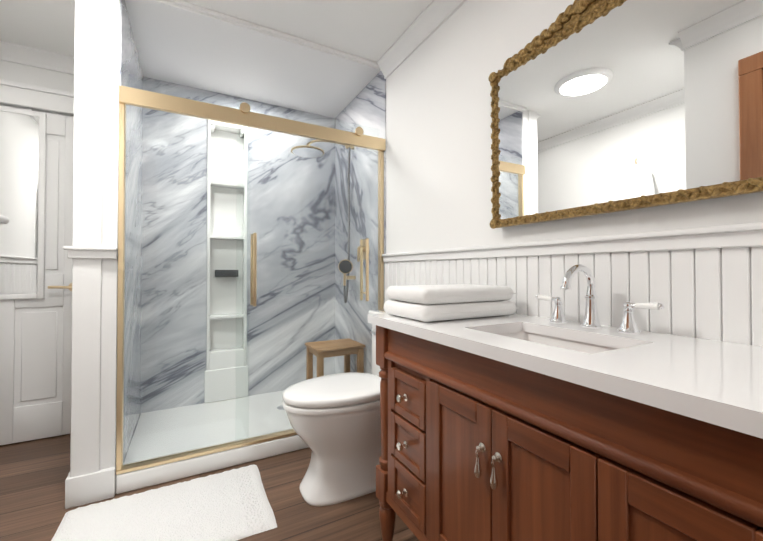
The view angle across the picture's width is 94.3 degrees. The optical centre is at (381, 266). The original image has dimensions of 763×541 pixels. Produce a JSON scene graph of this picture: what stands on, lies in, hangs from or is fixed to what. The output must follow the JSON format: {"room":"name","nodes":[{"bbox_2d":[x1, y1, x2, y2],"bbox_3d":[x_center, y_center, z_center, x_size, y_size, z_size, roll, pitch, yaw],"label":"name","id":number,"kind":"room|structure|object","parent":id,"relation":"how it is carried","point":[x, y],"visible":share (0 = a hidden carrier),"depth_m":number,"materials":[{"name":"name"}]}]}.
{"room":"bathroom","nodes":[
{"label":"bathroom","id":0,"kind":"room"},
{"bbox_2d":[0,60,73,116],"bbox_3d":[-1.522,-0.123,2.612,2.705,2.400,0.120,0,-1,-28],"label":"wall","id":1,"kind":"structure","parent":0,"point":[21,73],"depth_m":2.21,"materials":[{"name":"white paint"}]},
{"bbox_2d":[0,79,73,444],"bbox_3d":[-2.230,-0.018,2.106,0.999,2.178,0.094,0,-1,-28],"label":"door","id":2,"kind":"structure","parent":1,"relation":"attached to","point":[35,367],"depth_m":2.20,"materials":[{"name":"white wood"}]},
{"bbox_2d":[0,106,46,299],"bbox_3d":[-2.269,-0.383,2.096,0.417,1.160,0.034,0,-1,-28],"label":"mirror","id":3,"kind":"object","parent":2,"relation":"attached to","point":[23,138],"visible":1,"depth_m":2.14,"materials":[{"name":"white mirror"}]},
{"bbox_2d":[0,40,73,74],"bbox_3d":[-2.102,-1.285,2.202,0.540,0.085,0.075,0,-1,-28],"label":"crown molding","id":4,"kind":"structure","parent":1,"relation":"attached to","point":[9,52],"depth_m":2.18,"materials":[{"name":"white wood"}]},
{"bbox_2d":[70,0,74,10],"bbox_3d":[-1.632,-1.288,1.990,0.075,0.085,0.895,0,-1,-28],"label":"crown molding","id":5,"kind":"structure","parent":1,"relation":"attached to","point":[72,1],"depth_m":1.77,"materials":[{"name":"white wood"}]},
{"bbox_2d":[120,0,147,462],"bbox_3d":[-1.453,-0.154,2.058,0.008,2.350,0.870,0,-1,-28],"label":"wall","id":6,"kind":"structure","parent":1,"relation":"attached to","point":[130,67],"depth_m":2.08,"materials":[{"name":"white stone"}]},
{"bbox_2d":[144,78,331,412],"bbox_3d":[-1.041,-0.146,2.800,1.440,2.350,0.008,0,-1,-28],"label":"wall","id":7,"kind":"structure","parent":1,"relation":"attached to","point":[180,251],"depth_m":2.79,"materials":[{"name":"white stone"}]},
{"bbox_2d":[204,120,247,402],"bbox_3d":[-1.204,-0.052,2.753,0.308,2.138,0.130,0,-1,-28],"label":"niche shelf","id":8,"kind":"object","parent":7,"relation":"in","point":[222,289],"depth_m":2.77,"materials":[{"name":"white ceramic"}]},
{"bbox_2d":[0,434,418,540],"bbox_3d":[-0.523,1.106,0.853,2.800,0.100,4.300,0,-1,-28],"label":"floor","id":9,"kind":"structure","parent":0,"point":[34,474],"depth_m":1.60,"materials":[{"name":"brown wood"}]},
{"bbox_2d":[51,465,276,540],"bbox_3d":[-0.893,1.054,1.484,0.791,0.018,0.528,0,-1,-28],"label":"bath rug","id":10,"kind":"object","parent":9,"relation":"on","point":[233,505],"visible":1,"depth_m":1.49,"materials":[{"name":"white fabric"}]},
{"bbox_2d":[116,390,308,493],"bbox_3d":[-0.822,1.028,2.384,1.434,0.092,0.909,0,-1,-28],"label":"shower floor","id":11,"kind":"structure","parent":9,"relation":"on","point":[147,477],"depth_m":2.08,"materials":[{"name":"white ceramic"}]},
{"bbox_2d":[116,79,385,474],"bbox_3d":[-0.617,0.031,2.016,1.433,1.892,0.102,0,-1,-28],"label":"shower door","id":12,"kind":"structure","parent":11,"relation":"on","point":[243,115],"depth_m":1.90,"materials":[{"name":"clear glass"}]},
{"bbox_2d":[305,338,364,379],"bbox_3d":[-0.342,0.791,2.581,0.360,0.448,0.292,0,-1,-28],"label":"shower bench","id":13,"kind":"object","parent":11,"relation":"on","point":[321,349],"depth_m":2.53,"materials":[{"name":"brown wood"}]},
{"bbox_2d":[282,310,385,505],"bbox_3d":[-0.119,0.660,1.776,0.743,0.815,0.430,0,-1,-28],"label":"toilet","id":14,"kind":"object","parent":9,"relation":"on","point":[335,421],"visible":0.65,"depth_m":1.60,"materials":[{"name":"white ceramic"}]},
{"bbox_2d":[368,264,762,540],"bbox_3d":[0.586,0.522,0.720,0.525,1.065,1.730,0,-1,-28],"label":"bathroom vanity","id":15,"kind":"object","parent":9,"relation":"on","point":[557,426],"visible":1,"depth_m":0.73,"materials":[{"name":"brown wood"}]},
{"bbox_2d":[384,284,517,321],"bbox_3d":[0.257,0.130,1.347,0.431,0.108,0.287,0,-1,-28],"label":"towels","id":16,"kind":"object","parent":15,"relation":"on","point":[426,303],"visible":1,"depth_m":1.23,"materials":[{"name":"white fabric"}]},
{"bbox_2d":[0,0,431,117],"bbox_3d":[-0.523,-1.393,0.883,2.800,0.100,4.300,0,-1,-28],"label":"ceiling","id":17,"kind":"structure","parent":0,"point":[180,46],"depth_m":2.08,"materials":[{"name":"white paint"}]},
{"bbox_2d":[152,0,379,69],"bbox_3d":[-0.602,-1.313,2.005,1.440,0.034,0.030,0,-1,-28],"label":"trim","id":18,"kind":"structure","parent":17,"relation":"attached to","point":[216,15],"depth_m":1.97,"materials":[{"name":"white wood"}]},
{"bbox_2d":[386,0,762,253],"bbox_3d":[0.572,-0.137,1.461,0.120,2.400,4.300,0,-1,-28],"label":"wall","id":19,"kind":"structure","parent":0,"point":[438,143],"depth_m":1.68,"materials":[{"name":"white paint"}]},
{"bbox_2d":[332,71,385,373],"bbox_3d":[-0.187,-0.146,2.728,0.008,2.350,0.900,0,-1,-28],"label":"wall","id":20,"kind":"structure","parent":19,"relation":"attached to","point":[365,107],"depth_m":2.71,"materials":[{"name":"white stone"}]},
{"bbox_2d":[291,139,365,302],"bbox_3d":[-0.414,-0.368,2.654,0.463,1.308,0.523,0,-1,-28],"label":"shower fixture","id":21,"kind":"object","parent":20,"relation":"attached to","point":[346,267],"depth_m":2.72,"materials":[{"name":"gold metal"}]},
{"bbox_2d":[377,0,466,78],"bbox_3d":[0.707,-1.299,1.021,0.075,0.085,2.975,0,-1,-28],"label":"crown molding","id":22,"kind":"structure","parent":19,"relation":"attached to","point":[429,21],"depth_m":1.95,"materials":[{"name":"white wood"}]},
{"bbox_2d":[382,222,762,346],"bbox_3d":[0.715,0.483,1.005,0.055,1.149,2.975,0,-1,-28],"label":"wainscot","id":23,"kind":"structure","parent":19,"relation":"attached to","point":[704,282],"depth_m":1.01,"materials":[{"name":"white wood"}]},
{"bbox_2d":[488,0,762,228],"bbox_3d":[0.660,-0.542,1.089,0.067,0.772,0.852,0,-1,-28],"label":"vanity mirror","id":24,"kind":"object","parent":19,"relation":"attached to","point":[602,106],"visible":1,"depth_m":1.00,"materials":[{"name":"gold mirror"}]},
{"bbox_3d":[-1.529,-0.130,2.027,0.155,2.400,0.903,0,-1,-28],"label":"wall","id":25,"kind":"structure","parent":0,"visible":0},
{"bbox_2d":[63,0,119,508],"bbox_3d":[-1.324,-0.135,1.620,0.188,2.400,0.084,0,-1,-28],"label":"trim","id":26,"kind":"structure","parent":25,"relation":"attached to","point":[92,251],"depth_m":1.61,"materials":[{"name":"white wood"}]}
]}

